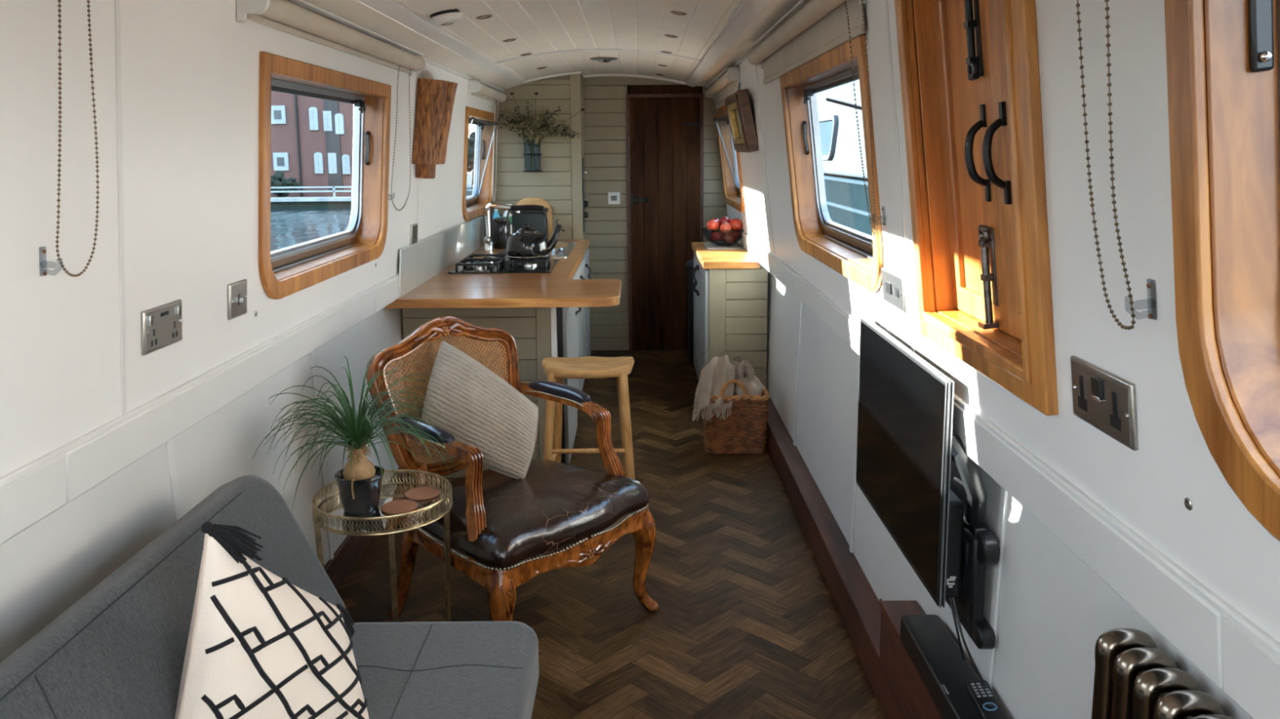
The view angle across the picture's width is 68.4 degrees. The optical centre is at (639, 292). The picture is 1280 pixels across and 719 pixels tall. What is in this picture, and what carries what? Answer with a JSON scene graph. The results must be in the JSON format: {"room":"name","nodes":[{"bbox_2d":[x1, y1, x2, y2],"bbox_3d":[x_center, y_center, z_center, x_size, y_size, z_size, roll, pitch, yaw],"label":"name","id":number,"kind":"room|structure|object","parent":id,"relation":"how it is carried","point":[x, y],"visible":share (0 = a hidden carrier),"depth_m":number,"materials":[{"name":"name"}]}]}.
{"room":"houseboat interior","nodes":[
{"label":"houseboat interior","id":0,"kind":"room"},
{"bbox_2d":[0,0,495,662],"bbox_3d":[-1.046,-0.003,3.081,0.180,2.104,7.900,-1,9,0],"label":"wall","id":1,"kind":"structure","parent":0,"point":[190,69],"depth_m":1.95,"materials":[{"name":"white paint"}]},
{"bbox_2d":[55,0,99,277],"bbox_3d":[-0.942,-0.223,0.859,0.090,0.622,1.670,-1,9,0],"label":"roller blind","id":2,"kind":"object","parent":1,"relation":"attached to","point":[60,32],"visible":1,"depth_m":1.61,"materials":[{"name":"metal"}]},
{"bbox_2d":[114,0,126,415],"bbox_3d":[-1.002,-0.222,1.815,0.075,0.946,0.014,-1,9,0],"label":"trim","id":3,"kind":"structure","parent":1,"relation":"attached to","point":[117,2],"depth_m":1.82,"materials":[{"name":"paint"}]},
{"bbox_2d":[141,299,182,355],"bbox_3d":[-1.020,0.073,2.015,0.019,0.092,0.164,0,9,0],"label":"wall socket","id":4,"kind":"object","parent":1,"relation":"attached to","point":[161,326],"visible":1,"depth_m":2.00,"materials":[{"name":"silver metal"}]},
{"bbox_2d":[165,439,182,522],"bbox_3d":[-1.072,0.675,2.223,0.036,0.780,0.024,-1,9,0],"label":"trim","id":5,"kind":"structure","parent":1,"relation":"attached to","point":[169,445],"depth_m":2.18,"materials":[{"name":"paint"}]},
{"bbox_2d":[0,272,399,545],"bbox_3d":[-1.050,0.115,3.099,0.048,0.107,7.900,-1,9,0],"label":"trim","id":6,"kind":"structure","parent":1,"relation":"attached to","point":[34,491],"depth_m":2.00,"materials":[{"name":"paint"}]},
{"bbox_2d":[227,279,247,319],"bbox_3d":[-1.019,0.017,2.393,0.022,0.090,0.104,-1,9,0],"label":"light switch","id":7,"kind":"object","parent":1,"relation":"attached to","point":[237,291],"visible":1,"depth_m":2.38,"materials":[{"name":"silver metal"}]},
{"bbox_2d":[309,351,333,559],"bbox_3d":[-1.074,0.532,3.172,0.036,0.780,0.024,-1,9,0],"label":"trim","id":8,"kind":"structure","parent":1,"relation":"attached to","point":[311,354],"depth_m":3.16,"materials":[{"name":"paint"}]},
{"bbox_2d":[257,51,391,299],"bbox_3d":[-1.057,-0.387,3.115,0.173,0.670,1.270,-1,9,0],"label":"window","id":9,"kind":"structure","parent":1,"relation":"in","point":[284,272],"depth_m":3.21,"materials":[{"name":"brown wood"}]},
{"bbox_2d":[236,0,426,210],"bbox_3d":[-0.949,-0.559,3.180,0.092,0.650,1.740,-1,9,0],"label":"roller blind","id":10,"kind":"object","parent":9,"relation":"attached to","point":[301,15],"visible":1,"depth_m":2.82,"materials":[{"name":"beige fabric"}]},
{"bbox_2d":[324,466,413,591],"bbox_3d":[-1.056,1.185,1.845,0.023,0.125,5.100,-1,9,0],"label":"baseboard","id":11,"kind":"structure","parent":1,"relation":"attached to","point":[350,550],"depth_m":3.37,"materials":[{"name":"brown wood"}]},
{"bbox_2d":[409,222,417,245],"bbox_3d":[-1.028,-0.264,4.281,0.015,0.093,0.120,-1,9,0],"label":"wall socket","id":12,"kind":"object","parent":1,"relation":"attached to","point":[414,228],"visible":0.95,"depth_m":4.26,"materials":[{"name":"silver metal"}]},
{"bbox_2d":[416,71,422,222],"bbox_3d":[-1.008,-0.596,4.297,0.075,0.946,0.014,-1,9,0],"label":"trim","id":13,"kind":"structure","parent":1,"relation":"attached to","point":[422,71],"depth_m":4.32,"materials":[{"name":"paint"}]},
{"bbox_2d":[412,78,457,178],"bbox_3d":[-0.931,-0.751,4.346,0.168,0.451,0.415,0,9,1],"label":"cutting board","id":14,"kind":"object","parent":1,"relation":"attached to","point":[435,99],"visible":1,"depth_m":4.21,"materials":[{"name":"wood"}]},
{"bbox_2d":[398,210,493,297],"bbox_3d":[-1.028,-0.274,5.308,0.022,0.206,2.615,-1,9,0],"label":"backsplash","id":15,"kind":"structure","parent":1,"relation":"attached to","point":[420,262],"depth_m":4.78,"materials":[{"name":"grey metal"}]},
{"bbox_2d":[462,106,497,221],"bbox_3d":[-1.054,-0.814,5.955,0.192,0.663,1.095,-1,9,0],"label":"window","id":16,"kind":"structure","parent":1,"relation":"in","point":[473,206],"depth_m":6.41,"materials":[{"name":"brown wood"}]},
{"bbox_2d":[467,79,506,201],"bbox_3d":[-0.960,-0.929,5.963,0.100,0.749,1.075,-1,9,0],"label":"roller blind","id":17,"kind":"object","parent":16,"relation":"attached to","point":[479,86],"visible":1,"depth_m":5.86,"materials":[{"name":"beige fabric"}]},
{"bbox_2d":[303,0,800,88],"bbox_3d":[-0.202,-0.966,2.938,1.660,0.224,7.900,-1,9,0],"label":"ceiling","id":18,"kind":"structure","parent":0,"point":[561,36],"depth_m":4.06,"materials":[{"name":"paint"}]},
{"bbox_2d":[429,8,462,26],"bbox_3d":[-0.704,-0.997,3.418,0.117,0.060,0.119,0,9,5],"label":"smoke detector","id":19,"kind":"object","parent":18,"relation":"attached to","point":[447,17],"visible":1,"depth_m":3.38,"materials":[{"name":"white plastic"}]},
{"bbox_2d":[475,14,492,19],"bbox_3d":[-0.604,-1.068,3.650,0.067,0.017,0.067,1,9,7],"label":"recessed light","id":20,"kind":"object","parent":18,"relation":"in","point":[487,15],"visible":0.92,"depth_m":3.64,"materials":[{"name":"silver metal"}]},
{"bbox_2d":[590,56,617,62],"bbox_3d":[-0.216,-1.395,5.655,0.170,0.029,0.170,-1,9,0],"label":"recessed light","id":21,"kind":"object","parent":18,"relation":"in","point":[602,59],"visible":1,"depth_m":5.61,"materials":[{"name":"silver metal"}]},
{"bbox_2d":[670,11,687,15],"bbox_3d":[0.150,-1.075,3.621,0.067,0.016,0.067,1,9,7],"label":"recessed light","id":22,"kind":"object","parent":18,"relation":"in","point":[672,12],"visible":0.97,"depth_m":3.62,"materials":[{"name":"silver metal"}]},
{"bbox_2d":[337,350,885,718],"bbox_3d":[-0.165,1.031,3.240,1.780,0.002,7.900,-1,9,0],"label":"floor","id":23,"kind":"structure","parent":0,"point":[747,623],"depth_m":3.17,"materials":[{"name":"brown wood"}]},
{"bbox_2d":[0,475,538,718],"bbox_3d":[-0.595,0.936,1.288,0.732,0.777,2.030,-1,9,0],"label":"sofa","id":24,"kind":"object","parent":23,"relation":"on","point":[118,651],"visible":0.56,"depth_m":1.82,"materials":[{"name":"grey fabric"}]},
{"bbox_2d":[174,521,368,718],"bbox_3d":[-0.651,0.610,1.685,0.195,0.472,0.474,4,10,26],"label":"patterned cushion","id":25,"kind":"object","parent":24,"relation":"on","point":[260,646],"visible":1,"depth_m":1.60,"materials":[{"name":"beige fabric"}]},
{"bbox_2d":[351,621,538,718],"bbox_3d":[-0.471,0.971,1.248,0.485,0.145,1.940,0,9,0],"label":"seat cushion","id":26,"kind":"object","parent":24,"relation":"on","point":[463,669],"depth_m":1.98,"materials":[{"name":"grey fabric"}]},
{"bbox_2d":[311,469,453,622],"bbox_3d":[-0.734,0.838,2.740,0.388,0.538,0.388,-1,9,-3],"label":"side table","id":27,"kind":"object","parent":23,"relation":"on","point":[330,516],"visible":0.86,"depth_m":2.68,"materials":[{"name":"gold metal"}]},
{"bbox_2d":[252,351,454,514],"bbox_3d":[-0.787,0.405,2.671,0.514,0.428,0.555,-2,9,-8],"label":"palm","id":28,"kind":"object","parent":27,"relation":"on","point":[359,482],"visible":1,"depth_m":2.64,"materials":[{"name":"plant"}]},
{"bbox_2d":[333,465,384,514],"bbox_3d":[-0.797,0.565,2.684,0.138,0.106,0.138,0,9,0],"label":"pot","id":29,"kind":"object","parent":27,"relation":"on","point":[359,491],"depth_m":2.64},
{"bbox_2d":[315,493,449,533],"bbox_3d":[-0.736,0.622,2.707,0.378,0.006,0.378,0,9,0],"label":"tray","id":30,"kind":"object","parent":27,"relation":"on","point":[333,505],"depth_m":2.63,"materials":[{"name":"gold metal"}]},
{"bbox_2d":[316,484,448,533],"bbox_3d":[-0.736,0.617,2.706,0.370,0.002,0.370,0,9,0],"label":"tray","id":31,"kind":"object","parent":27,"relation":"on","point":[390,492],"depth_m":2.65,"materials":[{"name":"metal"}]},
{"bbox_2d":[381,499,417,514],"bbox_3d":[-0.688,0.614,2.692,0.102,0.006,0.102,-1,9,0],"label":"coaster","id":32,"kind":"object","parent":27,"relation":"on","point":[399,506],"visible":0.93,"depth_m":2.68,"materials":[{"name":"leather"}]},
{"bbox_2d":[404,486,439,500],"bbox_3d":[-0.646,0.597,2.797,0.102,0.006,0.102,-1,9,0],"label":"coaster","id":33,"kind":"object","parent":27,"relation":"on","point":[423,493],"visible":1,"depth_m":2.79,"materials":[{"name":"leather"}]},
{"bbox_2d":[402,247,591,478],"bbox_3d":[-0.692,0.269,5.487,0.766,0.843,2.386,-1,9,0],"label":"base unit","id":34,"kind":"object","parent":23,"relation":"on","point":[530,328],"visible":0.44,"depth_m":4.28,"materials":[{"name":"beige paint"}]},
{"bbox_2d":[386,239,621,308],"bbox_3d":[-0.585,-0.152,5.302,0.989,0.040,2.663,-1,9,0],"label":"countertop","id":35,"kind":"structure","parent":34,"relation":"on","point":[557,288],"depth_m":4.22,"materials":[{"name":"brown wood"}]},
{"bbox_2d":[492,208,500,221],"bbox_3d":[-0.947,-0.438,6.222,0.052,0.256,0.052,-1,9,0],"label":"soap bottle","id":36,"kind":"object","parent":35,"relation":"on","point":[496,215],"visible":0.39,"depth_m":6.20,"materials":[{"name":"blue plastic"}]},
{"bbox_2d":[483,203,520,251],"bbox_3d":[-0.856,-0.403,5.839,0.236,0.300,0.104,-1,9,0],"label":"tap","id":37,"kind":"object","parent":35,"relation":"on","point":[488,244],"visible":0.92,"depth_m":5.84,"materials":[{"name":"silver metal"}]},
{"bbox_2d":[492,217,515,248],"bbox_3d":[-0.869,-0.380,6.029,0.146,0.198,0.112,-1,9,0],"label":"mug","id":38,"kind":"object","parent":35,"relation":"on","point":[500,235],"visible":0.69,"depth_m":5.98,"materials":[{"name":"black ceramic"}]},
{"bbox_2d":[448,253,559,274],"bbox_3d":[-0.718,-0.163,5.076,0.524,0.049,0.570,-1,9,0],"label":"gas hob","id":39,"kind":"object","parent":35,"relation":"in","point":[486,264],"visible":0.88,"depth_m":4.96,"materials":[{"name":"black metal"}]},
{"bbox_2d":[506,204,564,259],"bbox_3d":[-0.583,-0.329,5.065,0.284,0.284,0.226,-8,11,-41],"label":"kettle","id":40,"kind":"object","parent":39,"relation":"on","point":[527,242],"visible":1,"depth_m":4.99,"materials":[{"name":"black metal"}]},
{"bbox_2d":[502,204,511,234],"bbox_3d":[-0.876,-0.448,6.241,0.058,0.270,0.057,-1,9,0],"label":"soap bottle","id":41,"kind":"object","parent":35,"relation":"on","point":[505,213],"visible":0.3,"depth_m":6.22,"materials":[{"name":"white plastic"}]},
{"bbox_2d":[510,207,548,239],"bbox_3d":[-0.747,-0.461,6.397,0.236,0.246,0.192,-1,9,0],"label":"countertop appliance","id":42,"kind":"object","parent":35,"relation":"on","point":[536,219],"visible":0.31,"depth_m":6.31,"materials":[{"name":"grey plastic"}]},
{"bbox_2d":[513,197,552,239],"bbox_3d":[-0.748,-0.513,6.568,0.270,0.295,0.035,-1,9,0],"label":"chopping board","id":43,"kind":"object","parent":35,"relation":"on","point":[527,201],"visible":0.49,"depth_m":6.55,"materials":[{"name":"brown wood"}]},
{"bbox_2d":[495,241,577,257],"bbox_3d":[-0.637,-0.255,5.957,0.425,0.044,0.940,-1,9,0],"label":"sink","id":44,"kind":"object","parent":35,"relation":"in","point":[567,250],"visible":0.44,"depth_m":5.77,"materials":[{"name":"silver metal"}]},
{"bbox_2d":[551,247,564,251],"bbox_3d":[-0.509,-0.266,5.804,0.080,0.022,0.080,-1,9,0],"label":"plug","id":45,"kind":"object","parent":44,"relation":"on","point":[556,249],"visible":0.78,"depth_m":5.77,"materials":[{"name":"silver metal"}]},
{"bbox_2d":[550,306,577,464],"bbox_3d":[-0.362,0.374,4.612,0.083,0.790,0.630,-1,9,0],"label":"dishwasher","id":46,"kind":"object","parent":34,"relation":"in","point":[563,340],"visible":0.35,"depth_m":4.35,"materials":[{"name":"white metal"}]},
{"bbox_2d":[365,315,658,621],"bbox_3d":[-0.425,0.588,2.987,0.719,0.962,0.676,6,11,37],"label":"armchair","id":47,"kind":"object","parent":23,"relation":"on","point":[506,531],"visible":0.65,"depth_m":2.91,"materials":[{"name":"brown leather"}]},
{"bbox_2d":[421,340,538,479],"bbox_3d":[-0.509,0.383,3.020,0.362,0.428,0.211,-1,9,0],"label":"cushion","id":48,"kind":"object","parent":47,"relation":"on","point":[483,411],"visible":0.94,"depth_m":2.97,"materials":[{"name":"fabric"}]},
{"bbox_2d":[491,71,585,239],"bbox_3d":[-0.732,-0.530,6.779,0.683,2.038,0.412,-1,9,0],"label":"partition wall","id":49,"kind":"structure","parent":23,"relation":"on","point":[559,182],"depth_m":6.53,"materials":[{"name":"beige paint"}]},
{"bbox_2d":[523,153,542,172],"bbox_3d":[-0.741,-0.943,6.493,0.124,0.220,0.065,-1,9,0],"label":"vase","id":50,"kind":"object","parent":49,"relation":"attached to","point":[523,153],"visible":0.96,"depth_m":6.48,"materials":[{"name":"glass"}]},
{"bbox_2d":[493,92,584,146],"bbox_3d":[-0.688,-1.173,6.382,0.625,0.369,0.173,-1,9,0],"label":"dried flowers","id":51,"kind":"object","parent":50,"relation":"in","point":[535,131],"visible":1,"depth_m":6.40,"materials":[{"name":"green plant"}]},
{"bbox_2d":[582,157,588,232],"bbox_3d":[-0.389,-0.703,6.760,0.040,0.520,0.300,-1,9,0],"label":"oven","id":52,"kind":"object","parent":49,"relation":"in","point":[585,215],"visible":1,"depth_m":6.65,"materials":[{"name":"black metal"}]},
{"bbox_2d":[542,355,635,479],"bbox_3d":[-0.215,0.594,4.008,0.403,0.637,0.313,-1,9,0],"label":"bar stool","id":53,"kind":"object","parent":23,"relation":"on","point":[556,369],"visible":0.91,"depth_m":3.88,"materials":[{"name":"brown wood"}]},
{"bbox_2d":[685,258,693,364],"bbox_3d":[0.433,0.132,6.645,0.216,0.750,0.216,-1,9,0],"label":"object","id":54,"kind":"object","parent":23,"relation":"on","point":[690,264],"visible":0.27,"depth_m":6.59,"materials":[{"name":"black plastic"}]},
{"bbox_2d":[692,253,768,389],"bbox_3d":[0.520,0.205,5.844,0.387,0.843,1.106,-1,9,0],"label":"base unit","id":55,"kind":"object","parent":23,"relation":"on","point":[731,305],"visible":0.7,"depth_m":5.29,"materials":[{"name":"beige paint"}]},
{"bbox_2d":[691,241,760,269],"bbox_3d":[0.507,-0.235,5.786,0.319,0.040,1.150,-1,9,0],"label":"countertop","id":56,"kind":"structure","parent":55,"relation":"on","point":[708,259],"depth_m":5.39,"materials":[{"name":"brown wood"}]},
{"bbox_2d":[703,243,744,249],"bbox_3d":[0.535,-0.295,6.025,0.230,0.006,0.340,-1,9,0],"label":"placemat","id":57,"kind":"object","parent":56,"relation":"on","point":[708,246],"visible":1,"depth_m":6.00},
{"bbox_3d":[0.538,-0.353,6.016,0.280,0.112,0.280,-1,9,0],"label":"fruit bowl","id":58,"kind":"object","parent":57,"relation":"on","visible":0},
{"bbox_2d":[706,218,719,231],"bbox_3d":[0.462,-0.428,5.983,0.079,0.077,0.079,2,9,18],"label":"apple","id":59,"kind":"object","parent":58,"relation":"in","point":[712,224],"visible":1,"depth_m":5.96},
{"bbox_2d":[710,231,721,241],"bbox_3d":[0.483,-0.356,5.980,0.074,0.074,0.074,3,9,22],"label":"apple","id":60,"kind":"object","parent":58,"relation":"in","point":[715,236],"visible":1,"depth_m":5.95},
{"bbox_2d":[720,215,731,224],"bbox_3d":[0.551,-0.455,6.056,0.079,0.080,0.079,3,9,20],"label":"apple","id":61,"kind":"object","parent":58,"relation":"in","point":[727,220],"visible":0.56,"depth_m":6.03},
{"bbox_2d":[724,232,735,243],"bbox_3d":[0.568,-0.347,5.967,0.073,0.073,0.074,5,10,31],"label":"apple","id":62,"kind":"object","parent":58,"relation":"in","point":[729,237],"visible":1,"depth_m":5.94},
{"bbox_2d":[720,221,731,233],"bbox_3d":[0.542,-0.412,5.962,0.074,0.073,0.074,4,9,25],"label":"apple","id":63,"kind":"object","parent":62,"relation":"on","point":[725,228],"visible":1,"depth_m":5.94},
{"bbox_2d":[729,230,740,240],"bbox_3d":[0.607,-0.369,6.034,0.075,0.073,0.076,5,10,30],"label":"apple","id":64,"kind":"object","parent":58,"relation":"in","point":[737,234],"visible":0.61,"depth_m":6.01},
{"bbox_2d":[728,217,742,231],"bbox_3d":[0.611,-0.435,5.989,0.087,0.087,0.087,3,9,20],"label":"apple","id":65,"kind":"object","parent":58,"relation":"in","point":[736,224],"visible":0.99,"depth_m":5.96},
{"bbox_2d":[702,379,768,453],"bbox_3d":[0.479,0.599,4.774,0.330,0.385,0.268,-1,9,0],"label":"wicker basket","id":66,"kind":"object","parent":23,"relation":"on","point":[744,431],"visible":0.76,"depth_m":4.67,"materials":[{"name":"wicker"}]},
{"bbox_2d":[691,355,734,421],"bbox_3d":[0.364,0.467,4.710,0.212,0.308,0.255,0,9,3],"label":"throw blanket","id":67,"kind":"object","parent":66,"relation":"on","point":[719,370],"visible":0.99,"depth_m":4.66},
{"bbox_2d":[730,355,764,405],"bbox_3d":[0.535,0.462,4.749,0.196,0.278,0.194,7,11,40],"label":"throw blanket","id":68,"kind":"object","parent":66,"relation":"in","point":[753,385],"visible":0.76,"depth_m":4.71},
{"bbox_2d":[1091,628,1235,718],"bbox_3d":[0.697,0.915,1.202,0.085,0.820,0.486,-1,9,0],"label":"radiator","id":69,"kind":"object","parent":23,"relation":"on","point":[1134,678],"visible":1,"depth_m":1.27,"materials":[{"name":"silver metal"}]},
{"bbox_2d":[582,73,735,351],"bbox_3d":[-0.194,-0.600,7.007,1.880,2.140,0.082,-1,9,0],"label":"wall","id":70,"kind":"structure","parent":0,"point":[605,124],"depth_m":6.95,"materials":[{"name":"beige paint"}]},
{"bbox_2d":[608,191,620,204],"bbox_3d":[-0.193,-0.697,6.966,0.090,0.090,0.014,-1,9,0],"label":"thermostat","id":71,"kind":"object","parent":70,"relation":"attached to","point":[614,197],"visible":1,"depth_m":6.96,"materials":[{"name":"white plastic"}]},
{"bbox_2d":[626,93,703,351],"bbox_3d":[0.190,-0.502,6.988,0.563,1.905,0.068,-1,9,0],"label":"door","id":72,"kind":"structure","parent":70,"relation":"in","point":[673,180],"depth_m":6.97,"materials":[{"name":"brown wood"}]},
{"bbox_2d":[715,0,1279,718],"bbox_3d":[0.659,-0.018,3.083,0.244,2.106,7.900,-1,9,0],"label":"wall","id":73,"kind":"structure","parent":0,"point":[1054,610],"depth_m":1.41,"materials":[{"name":"white paint"}]},
{"bbox_2d":[705,66,740,104],"bbox_3d":[0.508,-1.292,5.950,0.078,0.127,1.650,-1,9,0],"label":"roller blind","id":74,"kind":"object","parent":73,"relation":"attached to","point":[724,85],"visible":1,"depth_m":5.62,"materials":[{"name":"beige fabric"}]},
{"bbox_2d":[713,105,744,212],"bbox_3d":[0.637,-0.898,6.258,0.214,0.671,1.220,-1,9,0],"label":"window","id":75,"kind":"structure","parent":73,"relation":"in","point":[730,159],"depth_m":6.79,"materials":[{"name":"brown wood"}]},
{"bbox_2d":[724,88,758,152],"bbox_3d":[0.537,-0.902,5.003,0.124,0.312,0.600,-1,9,0],"label":"picture","id":76,"kind":"object","parent":73,"relation":"attached to","point":[738,106],"visible":1,"depth_m":4.72,"materials":[{"name":"brown wood"}]},
{"bbox_2d":[755,65,775,256],"bbox_3d":[0.598,-0.662,4.513,0.115,0.986,0.014,-1,9,0],"label":"trim","id":77,"kind":"structure","parent":73,"relation":"attached to","point":[755,65],"depth_m":4.51,"materials":[{"name":"paint"}]},
{"bbox_2d":[793,301,801,445],"bbox_3d":[0.729,0.340,4.341,0.030,0.780,0.024,-1,9,0],"label":"trim","id":78,"kind":"structure","parent":73,"relation":"attached to","point":[800,308],"depth_m":4.34,"materials":[{"name":"paint"}]},
{"bbox_2d":[779,34,883,292],"bbox_3d":[0.654,-0.417,3.094,0.197,0.678,1.360,-1,9,0],"label":"window","id":79,"kind":"structure","parent":73,"relation":"in","point":[856,255],"depth_m":3.35,"materials":[{"name":"brown wood"}]},
{"bbox_2d":[746,0,876,235],"bbox_3d":[0.537,-0.608,3.241,0.117,0.664,1.952,-1,9,0],"label":"roller blind","id":80,"kind":"object","parent":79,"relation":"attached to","point":[811,28],"visible":1,"depth_m":2.89,"materials":[{"name":"beige fabric"}]},
{"bbox_2d":[826,97,862,110],"bbox_3d":[0.803,-0.580,3.070,0.014,0.165,1.020,-2,9,-11],"label":"stay","id":81,"kind":"object","parent":79,"relation":"attached to","point":[833,100],"visible":0.35,"depth_m":3.39,"materials":[{"name":"black metal"}]},
{"bbox_2d":[765,396,904,718],"bbox_3d":[0.694,0.958,3.221,0.091,0.133,7.880,-1,9,0],"label":"plinth","id":82,"kind":"object","parent":73,"relation":"attached to","point":[856,602],"visible":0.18,"depth_m":3.22,"materials":[{"name":"brown wood"}]},
{"bbox_2d":[879,598,942,718],"bbox_3d":[0.684,1.028,1.667,0.098,0.190,1.690,-1,9,0],"label":"ledge","id":83,"kind":"object","parent":82,"relation":"on","point":[908,690],"visible":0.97,"depth_m":2.33,"materials":[{"name":"brown wood"}]},
{"bbox_2d":[900,614,982,718],"bbox_3d":[0.677,0.872,1.873,0.094,0.061,0.840,-1,9,0],"label":"soundbar","id":84,"kind":"object","parent":83,"relation":"on","point":[937,658],"visible":0.99,"depth_m":2.07,"materials":[{"name":"black plastic"}]},
{"bbox_2d":[965,680,1007,718],"bbox_3d":[0.698,0.832,1.882,0.045,0.019,0.184,0,9,3],"label":"remote control","id":85,"kind":"object","parent":84,"relation":"on","point":[984,700],"visible":0.98,"depth_m":1.90,"materials":[{"name":"black plastic"}]},
{"bbox_2d":[848,404,857,552],"bbox_3d":[0.732,0.516,3.174,0.030,0.780,0.024,-1,9,0],"label":"trim","id":86,"kind":"structure","parent":73,"relation":"attached to","point":[854,491],"depth_m":3.19,"materials":[{"name":"paint"}]},
{"bbox_2d":[880,266,907,313],"bbox_3d":[0.641,-0.009,2.344,0.019,0.085,0.250,-1,9,0],"label":"switch","id":87,"kind":"object","parent":73,"relation":"attached to","point":[894,287],"visible":1,"depth_m":2.34,"materials":[{"name":"white metal"}]},
{"bbox_2d":[884,0,915,353],"bbox_3d":[0.604,-0.314,2.199,0.115,0.986,0.014,-1,9,0],"label":"trim","id":88,"kind":"structure","parent":73,"relation":"attached to","point":[885,1],"depth_m":2.20,"materials":[{"name":"paint"}]},
{"bbox_2d":[945,435,999,649],"bbox_3d":[0.679,0.492,2.114,0.099,0.439,0.430,-1,9,0],"label":"tv bracket","id":89,"kind":"object","parent":73,"relation":"attached to","point":[980,548],"visible":0.71,"depth_m":1.94,"materials":[{"name":"black plastic"}]},
{"bbox_2d":[855,317,964,608],"bbox_3d":[0.652,0.367,2.319,0.057,0.487,0.754,-1,9,0],"label":"television","id":90,"kind":"object","parent":89,"relation":"attached to","point":[905,404],"visible":1,"depth_m":2.17,"materials":[{"name":"black plastic"}]},
{"bbox_2d":[953,477,968,524],"bbox_3d":[0.691,0.447,1.984,0.017,0.094,0.082,-4,9,-20],"label":"cable","id":91,"kind":"object","parent":90,"relation":"hanging from","point":[957,480],"visible":0.3,"depth_m":2.00,"materials":[{"name":"white plastic"}]},
{"bbox_2d":[948,597,987,688],"bbox_3d":[0.702,0.757,1.983,0.057,0.222,0.253,-1,9,0],"label":"cable","id":92,"kind":"object","parent":90,"relation":"hanging from","point":[952,601],"visible":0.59,"depth_m":2.03,"materials":[{"name":"black plastic"}]},
{"bbox_2d":[894,0,1058,416],"bbox_3d":[0.628,-0.259,1.740,0.184,0.817,0.665,-1,9,0],"label":"door","id":93,"kind":"structure","parent":73,"relation":"in","point":[970,77],"depth_m":1.77,"materials":[{"name":"brown wood"}]},
{"bbox_2d":[985,487,1008,689],"bbox_3d":[0.735,0.700,1.958,0.030,0.780,0.024,-1,9,0],"label":"trim","id":94,"kind":"structure","parent":73,"relation":"attached to","point":[1003,499],"depth_m":1.94,"materials":[{"name":"paint"}]},
{"bbox_2d":[728,229,1279,718],"bbox_3d":[0.678,0.100,3.101,0.052,0.108,7.900,-1,9,0],"label":"trim","id":95,"kind":"structure","parent":73,"relation":"attached to","point":[1233,652],"depth_m":1.29,"materials":[{"name":"paint"}]},
{"bbox_2d":[1070,355,1137,450],"bbox_3d":[0.642,0.150,1.312,0.021,0.091,0.174,0,9,0],"label":"wall socket","id":96,"kind":"object","parent":73,"relation":"attached to","point":[1106,401],"visible":1,"depth_m":1.29,"materials":[{"name":"silver metal"}]},
{"bbox_2d":[1075,0,1135,329],"bbox_3d":[0.544,-0.197,0.538,0.118,0.669,1.520,-1,9,0],"label":"chain","id":97,"kind":"object","parent":73,"relation":"attached to","point":[1107,8],"visible":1,"depth_m":1.16,"materials":[{"name":"metal"}]},
{"bbox_2d":[1146,283,1152,319],"bbox_3d":[0.611,0.009,1.151,0.038,0.050,0.016,-1,9,0],"label":"hook","id":98,"kind":"object","parent":73,"relation":"attached to","point":[1148,285],"visible":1,"depth_m":1.15,"materials":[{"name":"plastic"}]},
{"bbox_2d":[1183,497,1192,511],"bbox_3d":[0.656,0.253,1.126,0.005,0.015,0.015,-1,9,0],"label":"cap","id":99,"kind":"object","parent":73,"relation":"attached to","point":[1188,505],"visible":1,"depth_m":1.12,"materials":[{"name":"silver metal"}]},
{"bbox_2d":[1164,0,1279,541],"bbox_3d":[0.660,-0.026,0.461,0.199,0.696,1.216,-1,9,0],"label":"window","id":100,"kind":"structure","parent":73,"relation":"in","point":[1223,56],"depth_m":1.01,"materials":[{"name":"brown wood"}]},
{"label":"outside","id":101,"kind":"structure","parent":0,"visible":0},
{"bbox_2d":[270,170,472,251],"bbox_3d":[-10.050,-2.108,24.939,100.000,0.001,110.000,-1,9,0],"label":"canal water","id":102,"kind":"structure","parent":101,"point":[289,226],"depth_m":20.98,"materials":[{"name":"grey liquid"}]},
{"bbox_2d":[816,79,872,235],"bbox_3d":[3.888,-2.108,15.367,2.950,2.920,25.040,-1,9,0],"label":"boat","id":103,"kind":"object","parent":102,"relation":"on","point":[845,191],"visible":0.06,"depth_m":11.97,"materials":[{"name":"metal"}]},
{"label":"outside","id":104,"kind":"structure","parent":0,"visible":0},
{"bbox_2d":[270,173,473,207],"bbox_3d":[-17.097,-4.957,43.353,46.000,0.280,32.700,-1,9,0],"label":"quay","id":105,"kind":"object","parent":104,"point":[305,202],"depth_m":27.30,"materials":[{"name":"grey concrete"}]},
{"bbox_2d":[271,170,300,197],"bbox_3d":[-10.884,-3.237,28.606,0.916,0.917,0.857,5,10,31],"label":"round shrub","id":106,"kind":"object","parent":105,"relation":"on","point":[277,180],"visible":0.84,"depth_m":28.41,"materials":[{"name":"green plant"}]},
{"bbox_2d":[270,90,353,197],"bbox_3d":[-14.824,-9.490,32.916,12.400,12.000,8.400,-1,9,0],"label":"building","id":107,"kind":"structure","parent":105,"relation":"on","point":[312,138],"depth_m":29.60,"materials":[{"name":"brick"}]},
{"bbox_2d":[271,185,473,196],"bbox_3d":[-9.036,-2.978,27.819,22.050,0.305,0.050,-1,9,0],"label":"railing","id":108,"kind":"object","parent":105,"relation":"on","point":[334,190],"visible":0.16,"depth_m":27.79,"materials":[{"name":"metal"}]},
{"bbox_2d":[466,131,475,188],"bbox_3d":[-6.258,-4.997,35.692,1.843,2.196,1.706,-1,9,0],"label":"tree","id":109,"kind":"object","parent":105,"relation":"on","point":[471,146],"visible":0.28,"depth_m":35.04,"materials":[{"name":"green plant"}]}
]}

